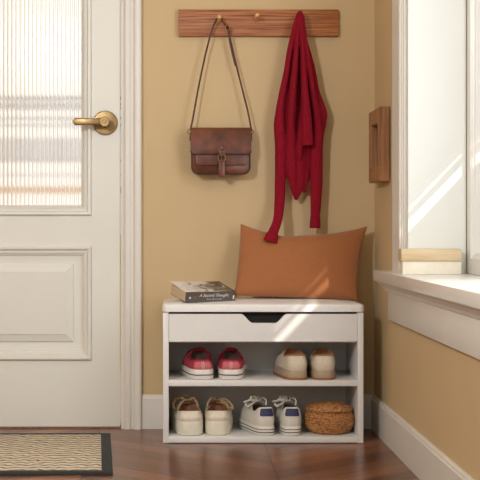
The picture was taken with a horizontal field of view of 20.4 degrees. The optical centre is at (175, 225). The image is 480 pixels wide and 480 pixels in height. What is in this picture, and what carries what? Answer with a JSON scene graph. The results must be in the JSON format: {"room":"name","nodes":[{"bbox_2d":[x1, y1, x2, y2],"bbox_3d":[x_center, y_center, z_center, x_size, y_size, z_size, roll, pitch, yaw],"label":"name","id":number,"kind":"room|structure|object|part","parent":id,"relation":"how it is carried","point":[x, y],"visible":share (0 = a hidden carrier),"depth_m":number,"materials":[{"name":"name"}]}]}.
{"room":"home entryway","nodes":[
{"label":"home entryway","id":0,"kind":"room"},
{"bbox_2d":[0,428,419,479],"bbox_3d":[-0.400,0.693,1.360,2.800,0.050,6.320,0,0,0],"label":"floor","id":1,"kind":"structure","parent":0,"point":[142,454],"depth_m":3.80,"materials":[{"name":"brown wood"}]},
{"bbox_2d":[0,433,112,475],"bbox_3d":[-0.764,0.663,3.898,1.178,0.009,0.675,0,0,-1],"label":"entry rug","id":2,"kind":"object","parent":1,"relation":"on","point":[20,453],"visible":1,"depth_m":3.87,"materials":[{"name":"beige wicker"}]},
{"bbox_2d":[162,298,363,442],"bbox_3d":[0.269,0.449,4.244,0.621,0.435,0.307,0,0,0],"label":"bench","id":3,"kind":"object","parent":1,"relation":"on","point":[259,329],"visible":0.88,"depth_m":4.10,"materials":[{"name":"white laminate"}]},
{"bbox_3d":[-0.031,0.467,4.240,0.018,0.401,0.288,0,0,0],"label":"panel","id":4,"kind":"part","parent":3,"relation":"part of","materials":[{"name":"white laminate"}]},
{"bbox_2d":[170,394,202,435],"bbox_3d":[0.035,0.590,4.234,0.102,0.115,0.254,0,0,-3],"label":"shoe","id":5,"kind":"object","parent":3,"relation":"on","point":[186,417],"visible":1,"depth_m":4.13,"materials":[{"name":"beige rubber"}]},
{"bbox_2d":[181,347,213,379],"bbox_3d":[0.067,0.427,4.219,0.096,0.094,0.240,0,0,-6],"label":"shoe","id":6,"kind":"object","parent":3,"relation":"on","point":[196,364],"visible":1,"depth_m":4.13,"materials":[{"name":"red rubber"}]},
{"bbox_2d":[170,281,235,301],"bbox_3d":[0.084,0.205,4.193,0.167,0.060,0.136,0,0,-21],"label":"paperback book","id":7,"kind":"object","parent":3,"relation":"on","point":[186,291],"visible":1,"depth_m":4.15,"materials":[{"name":"paper"}]},
{"bbox_2d":[203,397,233,434],"bbox_3d":[0.135,0.592,4.239,0.096,0.109,0.254,0,0,1],"label":"shoe","id":8,"kind":"object","parent":3,"relation":"on","point":[218,416],"visible":1,"depth_m":4.13,"materials":[{"name":"beige rubber"}]},
{"bbox_2d":[216,347,245,379],"bbox_3d":[0.175,0.427,4.220,0.096,0.094,0.240,0,0,1],"label":"shoe","id":9,"kind":"object","parent":3,"relation":"on","point":[230,365],"visible":1,"depth_m":4.12,"materials":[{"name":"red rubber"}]},
{"bbox_2d":[238,396,274,435],"bbox_3d":[0.249,0.590,4.228,0.090,0.114,0.252,0,0,-12],"label":"sneaker","id":10,"kind":"object","parent":3,"relation":"on","point":[255,417],"visible":1,"depth_m":4.14,"materials":[{"name":"white rubber"}]},
{"bbox_3d":[0.268,0.457,4.381,0.581,0.382,0.006,0,0,0],"label":"panel","id":11,"kind":"part","parent":3,"relation":"part of","materials":[{"name":"white laminate"}]},
{"bbox_3d":[0.269,0.248,4.244,0.621,0.033,0.307,0,0,0],"label":"padded lid","id":12,"kind":"part","parent":3,"relation":"part of","materials":[{"name":"white fabric"}]},
{"bbox_2d":[169,370,357,385],"bbox_3d":[0.268,0.483,4.240,0.581,0.018,0.287,0,0,0],"label":"shelf","id":13,"kind":"object","parent":3,"relation":"attached to","point":[251,377],"depth_m":4.10,"materials":[{"name":"white laminate"}]},
{"bbox_2d":[272,395,301,435],"bbox_3d":[0.351,0.590,4.232,0.091,0.114,0.252,0,0,4],"label":"sneaker","id":14,"kind":"object","parent":3,"relation":"on","point":[287,420],"visible":1,"depth_m":4.12,"materials":[{"name":"white rubber"}]},
{"bbox_2d":[273,348,306,379],"bbox_3d":[0.361,0.429,4.225,0.092,0.089,0.249,0,0,-5],"label":"shoe","id":15,"kind":"object","parent":3,"relation":"on","point":[290,363],"visible":1,"depth_m":4.12,"materials":[{"name":"beige rubber"}]},
{"bbox_2d":[235,224,366,298],"bbox_3d":[0.404,0.113,4.283,0.438,0.241,0.143,0,0,0],"label":"lumbar pillow","id":16,"kind":"object","parent":3,"relation":"on","point":[325,266],"visible":0.99,"depth_m":4.23,"materials":[{"name":"orange fabric"}]},
{"bbox_2d":[307,348,334,379],"bbox_3d":[0.463,0.429,4.225,0.092,0.089,0.249,0,0,1],"label":"shoe","id":17,"kind":"object","parent":3,"relation":"on","point":[321,362],"visible":1,"depth_m":4.11,"materials":[{"name":"beige fabric"}]},
{"bbox_2d":[303,401,354,434],"bbox_3d":[0.480,0.600,4.185,0.160,0.099,0.161,0,0,0],"label":"woven basket","id":18,"kind":"object","parent":3,"relation":"on","point":[320,417],"visible":1,"depth_m":4.13,"materials":[{"name":"brown wicker"}]},
{"bbox_3d":[0.480,0.566,4.185,0.149,0.030,0.149,0,0,0],"label":"basket lid","id":19,"kind":"part","parent":18,"relation":"part of","materials":[{"name":"brown wicker"}]},
{"bbox_3d":[0.567,0.467,4.240,0.018,0.401,0.288,0,0,0],"label":"panel","id":20,"kind":"part","parent":3,"relation":"part of","materials":[{"name":"white laminate"}]},
{"bbox_2d":[142,0,373,393],"bbox_3d":[-0.522,-0.632,4.460,2.755,2.600,0.120,0,0,0],"label":"wall","id":21,"kind":"structure","parent":0,"point":[191,222],"depth_m":4.40,"materials":[{"name":"paint"}]},
{"bbox_2d":[0,0,120,426],"bbox_3d":[-0.581,-0.350,4.386,0.794,2.024,0.109,0,0,0],"label":"door","id":22,"kind":"structure","parent":21,"relation":"in","point":[60,60],"depth_m":4.40,"materials":[{"name":"paint"}]},
{"bbox_3d":[-0.581,-0.660,4.422,0.535,1.183,0.008,0,0,0],"label":"reeded glass","id":23,"kind":"part","parent":22,"relation":"part of","materials":[{"name":"white"}]},
{"bbox_3d":[-0.581,0.254,4.401,0.603,0.376,0.028,0,0,0],"label":"panel","id":24,"kind":"part","parent":22,"relation":"part of","materials":[{"name":"paint"}]},
{"bbox_3d":[-0.283,-0.340,4.340,0.108,0.026,0.017,0,0,0],"label":"lever","id":25,"kind":"part","parent":22,"relation":"part of","materials":[{"name":"gold metal"}]},
{"bbox_3d":[-0.233,-0.340,4.395,0.081,0.081,0.010,0,0,0],"label":"handle","id":26,"kind":"part","parent":22,"relation":"part of","materials":[{"name":"gold metal"}]},
{"bbox_2d":[0,425,120,427],"bbox_3d":[-0.582,0.666,4.449,0.797,0.003,0.101,0,0,0],"label":"trim","id":27,"kind":"structure","parent":21,"relation":"attached to","point":[120,425],"depth_m":4.40,"materials":[{"name":"brown wood"}]},
{"bbox_2d":[121,0,141,429],"bbox_3d":[-0.147,-0.382,4.386,0.068,2.100,0.027,0,0,0],"label":"trim","id":28,"kind":"structure","parent":21,"relation":"attached to","point":[131,10],"depth_m":4.38,"materials":[{"name":"paint"}]},
{"bbox_2d":[178,10,337,36],"bbox_3d":[0.271,-0.668,4.364,0.526,0.087,0.072,0,0,0],"label":"peg rail","id":29,"kind":"object","parent":21,"relation":"attached to","point":[191,23],"visible":0.93,"depth_m":4.38,"materials":[{"name":"brown wood"}]},
{"bbox_2d":[187,14,253,176],"bbox_3d":[0.145,-0.424,4.348,0.217,0.534,0.080,0,0,0],"label":"leather satchel","id":30,"kind":"object","parent":29,"relation":"hanging from","point":[221,152],"visible":1,"depth_m":4.33,"materials":[{"name":"brown leather"}]},
{"bbox_2d":[263,11,326,243],"bbox_3d":[0.379,-0.320,4.324,0.231,0.755,0.100,0,0,-20],"label":"cardigan","id":31,"kind":"object","parent":29,"relation":"hanging from","point":[300,119],"visible":1,"depth_m":4.32,"materials":[{"name":"red fabric"}]},
{"bbox_2d":[142,394,374,428],"bbox_3d":[0.272,0.612,4.394,0.767,0.112,0.013,0,0,0],"label":"baseboard","id":32,"kind":"structure","parent":21,"relation":"attached to","point":[152,404],"depth_m":4.39,"materials":[{"name":"paint"}]},
{"bbox_2d":[374,0,479,479],"bbox_3d":[0.755,-0.632,1.300,0.200,2.600,6.200,0,0,0],"label":"wall","id":33,"kind":"structure","parent":0,"point":[434,386],"depth_m":3.75,"materials":[{"name":"paint"}]},
{"bbox_2d":[369,106,388,182],"bbox_3d":[0.638,-0.252,4.180,0.034,0.227,0.230,0,0,0],"label":"wall frame","id":34,"kind":"object","parent":33,"relation":"attached to","point":[379,117],"visible":1,"depth_m":4.07,"materials":[{"name":"brown wood"}]},
{"bbox_2d":[371,395,474,479],"bbox_3d":[0.648,0.612,1.294,0.013,0.112,6.187,0,0,0],"label":"baseboard","id":35,"kind":"structure","parent":33,"relation":"attached to","point":[423,458],"depth_m":3.63,"materials":[{"name":"paint"}]},
{"bbox_2d":[373,0,479,359],"bbox_3d":[0.725,-0.554,3.130,0.241,1.675,1.900,0,0,0],"label":"window","id":36,"kind":"structure","parent":33,"relation":"in","point":[429,36],"depth_m":3.74,"materials":[{"name":"paint"}]},
{"bbox_3d":[0.643,-0.629,3.827,0.023,1.526,0.146,0,0,0],"label":"casing","id":37,"kind":"part","parent":36,"relation":"part of","materials":[{"name":"paint"}]},
{"bbox_3d":[0.720,0.150,3.130,0.231,0.033,1.900,0,0,0],"label":"sill","id":38,"kind":"part","parent":36,"relation":"part of","materials":[{"name":"paint"}]},
{"bbox_3d":[0.632,0.181,3.130,0.046,0.031,1.860,0,0,0],"label":"sill moulding","id":39,"kind":"part","parent":36,"relation":"part of","materials":[{"name":"paint"}]},
{"bbox_2d":[400,261,460,273],"bbox_3d":[0.708,0.115,3.712,0.162,0.037,0.053,0,0,0],"label":"block","id":40,"kind":"object","parent":36,"relation":"on","point":[406,267],"visible":0.9,"depth_m":3.69,"materials":[{"name":"white wood"}]},
{"bbox_2d":[398,249,460,260],"bbox_3d":[0.705,0.080,3.709,0.166,0.033,0.058,0,0,0],"label":"batten","id":41,"kind":"object","parent":40,"relation":"on","point":[403,254],"visible":1,"depth_m":3.68,"materials":[{"name":"brown wood"}]},
{"bbox_3d":[0.831,-0.569,3.099,0.029,1.406,1.282,0,0,0],"label":"sash","id":42,"kind":"part","parent":36,"relation":"part of","materials":[{"name":"paint"}]}
]}

